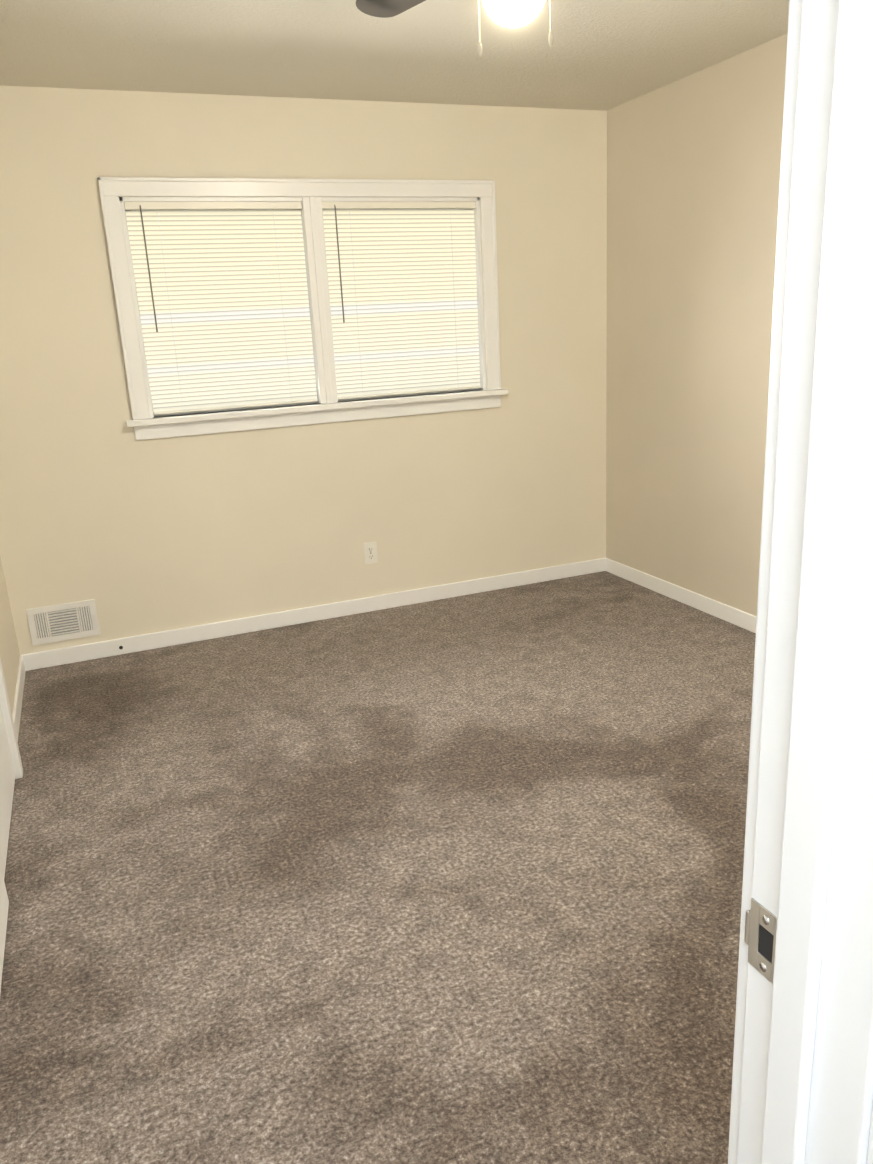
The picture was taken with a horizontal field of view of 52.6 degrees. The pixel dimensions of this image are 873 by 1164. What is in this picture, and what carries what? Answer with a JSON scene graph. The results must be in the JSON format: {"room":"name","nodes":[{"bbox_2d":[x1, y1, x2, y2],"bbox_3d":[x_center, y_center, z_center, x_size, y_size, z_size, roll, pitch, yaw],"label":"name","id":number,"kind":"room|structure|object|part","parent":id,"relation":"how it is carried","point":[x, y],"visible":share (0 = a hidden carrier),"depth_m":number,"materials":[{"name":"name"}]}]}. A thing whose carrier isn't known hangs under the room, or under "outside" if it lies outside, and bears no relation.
{"room":"empty bedroom","nodes":[
{"label":"empty bedroom","id":0,"kind":"room"},
{"bbox_2d":[0,556,19,712],"bbox_3d":[-1.304,-0.288,2.011,0.120,2.440,3.830,-9,17,-21],"label":"wall","id":1,"kind":"structure","parent":0,"point":[9,654],"depth_m":3.69,"materials":[{"name":"beige paint"}]},
{"bbox_2d":[0,705,14,992],"bbox_3d":[-1.204,-0.098,2.054,0.034,2.020,1.620,-9,17,-21],"label":"door","id":2,"kind":"structure","parent":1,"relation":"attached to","point":[7,778],"depth_m":2.67,"materials":[{"name":"white wood"}]},
{"bbox_2d":[0,658,22,778],"bbox_3d":[-1.259,-0.113,2.027,0.160,2.090,1.740,-9,17,-21],"label":"trim","id":3,"kind":"structure","parent":1,"relation":"attached to","point":[11,734],"depth_m":3.02,"materials":[{"name":"white wood"}]},
{"bbox_2d":[12,654,28,741],"bbox_3d":[-1.700,0.505,3.582,0.012,0.080,1.065,-9,17,-21],"label":"baseboard","id":4,"kind":"structure","parent":1,"relation":"attached to","point":[23,662],"depth_m":3.69,"materials":[{"name":"white wood"}]},
{"bbox_2d":[0,86,606,654],"bbox_3d":[-0.543,-1.012,4.350,3.390,2.440,0.120,-9,17,-21],"label":"wall","id":5,"kind":"structure","parent":0,"point":[114,518],"depth_m":4.25,"materials":[{"name":"beige paint"}]},
{"bbox_2d":[26,599,99,644],"bbox_3d":[-1.728,0.188,4.093,0.295,0.175,0.016,-9,17,-21],"label":"air vent","id":6,"kind":"object","parent":5,"relation":"in","point":[61,622],"visible":1,"depth_m":4.10,"materials":[{"name":"white metal"}]},
{"bbox_2d":[34,606,92,638],"bbox_3d":[-1.731,0.186,4.100,0.239,0.119,0.001,-9,17,-21],"label":"vent register","id":7,"kind":"object","parent":6,"relation":"attached to","point":[56,622],"depth_m":4.10,"materials":[{"name":"grey metal"}]},
{"bbox_2d":[97,177,508,439],"bbox_3d":[-0.560,-1.325,4.231,1.910,1.103,0.170,-9,17,-21],"label":"window","id":8,"kind":"structure","parent":5,"relation":"in","point":[231,295],"depth_m":4.17,"materials":[{"name":"white"}]},
{"bbox_2d":[28,558,603,669],"bbox_3d":[-0.471,0.137,4.614,3.120,0.080,0.016,-9,17,-21],"label":"baseboard","id":9,"kind":"structure","parent":5,"relation":"attached to","point":[173,637],"depth_m":4.52,"materials":[{"name":"white wood"}]},
{"bbox_2d":[363,541,377,563],"bbox_3d":[-0.342,-0.151,4.596,0.070,0.114,0.008,-9,17,-21],"label":"electrical outlet","id":10,"kind":"object","parent":5,"relation":"attached to","point":[370,552],"visible":1,"depth_m":4.59,"materials":[{"name":"white plastic"}]},
{"bbox_2d":[0,571,755,1163],"bbox_3d":[0.269,0.655,2.936,3.390,0.050,4.065,-9,17,-21],"label":"floor","id":11,"kind":"structure","parent":0,"point":[452,881],"depth_m":2.35,"materials":[{"name":"carpet"}]},
{"bbox_2d":[0,0,788,110],"bbox_3d":[0.141,-1.746,2.235,3.390,0.080,4.065,-9,17,-21],"label":"ceiling","id":12,"kind":"structure","parent":0,"point":[604,55],"depth_m":3.30,"materials":[{"name":"beige paint"}]},
{"bbox_2d":[606,34,786,615],"bbox_3d":[1.717,-0.786,3.160,0.120,2.440,3.830,-9,17,-21],"label":"wall","id":13,"kind":"structure","parent":0,"point":[693,170],"depth_m":4.16,"materials":[{"name":"beige paint"}]},
{"bbox_2d":[604,558,756,632],"bbox_3d":[1.714,0.355,3.467,0.016,0.080,3.830,-9,17,-21],"label":"baseboard","id":14,"kind":"structure","parent":13,"relation":"attached to","point":[747,621],"depth_m":4.51,"materials":[{"name":"white wood"}]},
{"bbox_3d":[0.955,-0.063,0.823,3.390,2.440,0.115,-9,17,-21],"label":"wall","id":15,"kind":"structure","parent":0,"visible":0},
{"bbox_2d":[728,0,872,1163],"bbox_3d":[-0.081,0.271,0.473,0.852,2.102,0.147,-9,17,-21],"label":"door frame","id":16,"kind":"structure","parent":15,"relation":"attached to","point":[806,1093],"depth_m":0.56,"materials":[{"name":"white wood"}]},
{"bbox_2d":[744,898,776,983],"bbox_3d":[0.245,0.266,0.656,0.008,0.057,0.039,-9,17,-21],"label":"strike plate","id":17,"kind":"object","parent":16,"relation":"attached to","point":[756,913],"visible":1,"depth_m":0.66,"materials":[{"name":"grey metal"}]},
{"bbox_2d":[759,916,769,971],"bbox_3d":[0.243,0.267,0.652,0.001,0.048,0.007,-9,17,-21],"label":"screws","id":18,"kind":"object","parent":17,"relation":"attached to","point":[766,921],"visible":1,"depth_m":0.65,"materials":[{"name":"silver metal"}]},
{"bbox_3d":[0.249,0.266,0.655,0.013,0.025,0.015,-9,17,-21],"label":"hole in the door jamb strike","id":19,"kind":"part","parent":16,"relation":"part of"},
{"bbox_3d":[0.188,-1.590,2.177,0.521,0.021,0.521,-9,17,-21],"label":"blade iron","id":20,"kind":"object","parent":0,"visible":0},
{"bbox_2d":[356,0,425,17],"bbox_3d":[-0.071,-1.676,2.493,0.141,0.029,0.459,-15,20,-35],"label":"blade","id":21,"kind":"object","parent":20,"relation":"attached to","point":[384,8],"visible":1,"depth_m":2.56,"materials":[{"name":"grey wood"}]},
{"bbox_3d":[0.190,-1.558,2.186,0.124,0.014,0.124,-9,17,-21],"label":"fan light","id":22,"kind":"object","parent":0,"visible":0},
{"bbox_2d":[482,0,544,27],"bbox_3d":[0.194,-1.482,2.208,0.166,0.161,0.166,-9,17,-21],"label":"globe","id":23,"kind":"object","parent":22,"relation":"attached to","point":[512,13],"visible":1,"depth_m":2.19},
{"bbox_3d":[0.187,-1.623,2.167,0.292,0.122,0.292,-9,17,-21],"label":"ceiling fan","id":24,"kind":"object","parent":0,"visible":0},
{"bbox_2d":[478,0,482,56],"bbox_3d":[0.114,-1.455,2.219,0.034,0.238,0.018,-2,16,2],"label":"pull chain","id":25,"kind":"object","parent":24,"relation":"hanging from","point":[479,18],"depth_m":2.24,"materials":[{"name":"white metal"}]},
{"bbox_3d":[0.111,-1.356,2.248,0.013,0.034,0.013,-12,19,-29],"label":"fan light pendant","id":26,"kind":"part","parent":25,"relation":"part of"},
{"bbox_2d":[548,0,552,46],"bbox_3d":[0.277,-1.467,2.210,0.034,0.226,0.018,-2,16,2],"label":"pull chain","id":27,"kind":"object","parent":24,"relation":"hanging from","point":[550,38],"depth_m":2.23,"materials":[{"name":"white metal"}]},
{"bbox_3d":[0.290,-1.375,2.236,0.013,0.034,0.013,-12,19,-29],"label":"fan light pendant","id":28,"kind":"part","parent":27,"relation":"part of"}
]}

